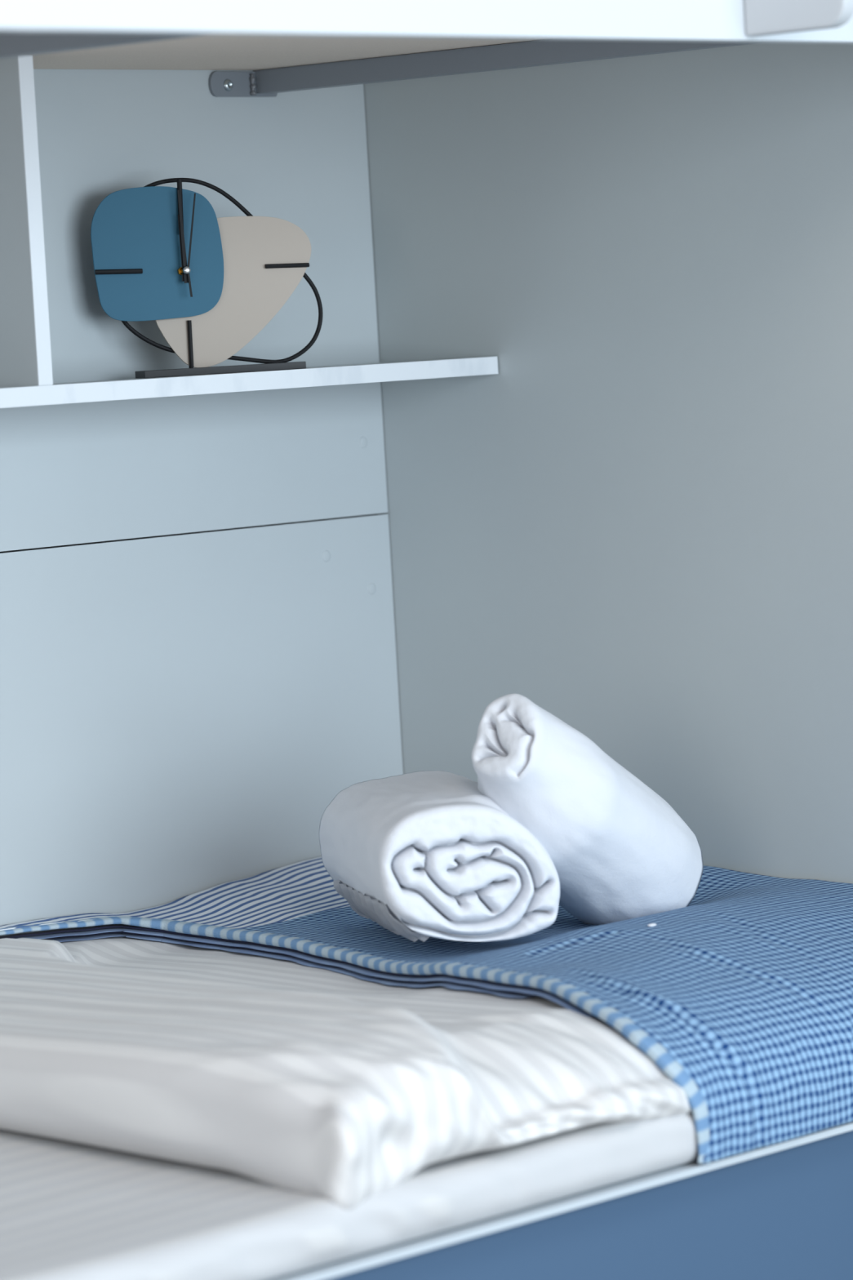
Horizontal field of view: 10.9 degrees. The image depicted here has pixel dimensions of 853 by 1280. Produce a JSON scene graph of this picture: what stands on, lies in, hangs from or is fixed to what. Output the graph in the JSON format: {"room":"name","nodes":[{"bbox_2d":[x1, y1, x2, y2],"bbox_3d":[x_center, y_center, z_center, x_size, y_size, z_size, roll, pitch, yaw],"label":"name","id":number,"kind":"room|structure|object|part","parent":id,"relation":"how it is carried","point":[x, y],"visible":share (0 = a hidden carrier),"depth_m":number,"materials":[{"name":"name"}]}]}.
{"room":"bedroom","nodes":[
{"label":"bedroom","id":0,"kind":"room"},
{"bbox_2d":[0,68,403,936],"bbox_3d":[-1.165,-0.264,3.576,0.051,2.300,3.340,0,5,42],"label":"wall","id":1,"kind":"structure","parent":0,"point":[197,642],"depth_m":4.56,"materials":[{"name":"grey paint"}]},
{"bbox_3d":[-1.192,-0.698,3.521,0.018,1.424,3.299,0,5,42],"label":"panel","id":2,"kind":"part","parent":1,"relation":"part of","materials":[{"name":"grey paint"}]},
{"bbox_3d":[-1.127,0.448,3.600,0.018,0.874,3.299,0,5,42],"label":"panel","id":3,"kind":"part","parent":1,"relation":"part of","materials":[{"name":"grey paint"}]},
{"bbox_2d":[0,55,497,408],"bbox_3d":[-0.732,-0.341,3.892,0.168,0.325,2.198,0,5,42],"label":"wall shelf","id":4,"kind":"object","parent":1,"relation":"attached to","point":[26,380],"visible":0.86,"depth_m":4.18,"materials":[{"name":"laminate"}]},
{"bbox_2d":[90,177,322,377],"bbox_3d":[-0.217,-0.363,4.459,0.240,0.196,0.044,-5,4,-20],"label":"clock","id":5,"kind":"object","parent":4,"relation":"on","point":[210,284],"visible":1,"depth_m":4.45,"materials":[{"name":"blue paint"}]},
{"bbox_3d":[-0.267,-0.383,4.435,0.135,0.132,0.003,-5,4,-20],"label":"blue plate","id":6,"kind":"part","parent":5,"relation":"part of","materials":[{"name":"blue paint"}]},
{"bbox_3d":[-0.193,-0.348,4.472,0.168,0.149,0.003,-5,4,-20],"label":"beige plate","id":7,"kind":"part","parent":5,"relation":"part of","materials":[{"name":"beige paint"}]},
{"bbox_2d":[0,0,852,97],"bbox_3d":[-0.587,-0.620,3.455,0.968,0.360,2.598,0,5,42],"label":"bunk","id":8,"kind":"object","parent":1,"relation":"attached to","point":[291,45],"visible":1,"depth_m":3.79,"materials":[{"name":"white paint"}]},
{"bbox_3d":[-0.189,-0.573,4.611,0.004,0.026,0.097,0,5,42],"label":"bracket plate","id":9,"kind":"part","parent":8,"relation":"part of","materials":[{"name":"grey metal"}]},
{"bbox_3d":[-0.627,-0.495,3.506,0.839,0.018,2.598,0,5,42],"label":"board","id":10,"kind":"part","parent":8,"relation":"part of","materials":[{"name":"beige wood"}]},
{"bbox_3d":[-0.316,-0.619,3.210,0.022,0.360,2.598,0,5,42],"label":"rail","id":11,"kind":"part","parent":8,"relation":"part of","materials":[{"name":"white paint"}]},
{"bbox_3d":[0.311,-0.667,3.804,0.108,0.296,0.018,0,5,42],"label":"guard panel","id":12,"kind":"part","parent":8,"relation":"part of","materials":[{"name":"grey paint"}]},
{"bbox_2d":[363,42,852,884],"bbox_3d":[0.763,-0.406,4.040,2.217,2.300,0.030,0,5,42],"label":"wall","id":13,"kind":"structure","parent":0,"point":[637,529],"depth_m":4.54,"materials":[{"name":"grey paint"}]},
{"bbox_3d":[0.238,0.899,2.444,3.640,0.020,3.340,0,5,42],"label":"floor","id":14,"kind":"structure","parent":0,"visible":0},
{"bbox_2d":[270,1121,852,1279],"bbox_3d":[-0.552,0.682,3.580,0.858,0.346,2.598,0,5,42],"label":"frame","id":15,"kind":"object","parent":14,"relation":"on","point":[783,1211],"visible":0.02,"depth_m":3.82,"materials":[{"name":"blue paint"}]},
{"bbox_2d":[0,1112,698,1279],"bbox_3d":[-0.427,0.457,3.710,0.859,0.069,2.196,0,5,42],"label":"mattress","id":16,"kind":"object","parent":15,"relation":"on","point":[69,1210],"visible":0.22,"depth_m":3.53,"materials":[{"name":"white fabric"}]},
{"bbox_2d":[0,936,692,1209],"bbox_3d":[-0.041,0.341,4.125,0.861,0.131,1.014,0,5,42],"label":"duvet","id":17,"kind":"object","parent":16,"relation":"on","point":[340,1088],"visible":0.58,"depth_m":3.69,"materials":[{"name":"white fabric"}]},
{"bbox_2d":[0,856,852,1164],"bbox_3d":[0.017,0.343,4.200,0.864,0.180,0.854,0,5,42],"label":"blanket","id":18,"kind":"object","parent":17,"relation":"on","point":[741,995],"visible":0.8,"depth_m":4.04,"materials":[{"name":"blue fabric"}]},
{"bbox_2d":[319,770,559,942],"bbox_3d":[0.010,0.206,4.260,0.173,0.139,0.274,-4,4,-13],"label":"rolled towel","id":19,"kind":"object","parent":18,"relation":"on","point":[426,853],"visible":0.98,"depth_m":4.14,"materials":[{"name":"white fabric"}]},
{"bbox_2d":[471,693,703,924],"bbox_3d":[0.142,0.169,4.273,0.154,0.255,0.281,-1,5,35],"label":"rolled towel","id":20,"kind":"object","parent":18,"relation":"on","point":[618,851],"visible":0.92,"depth_m":4.19,"materials":[{"name":"white fabric"}]}
]}

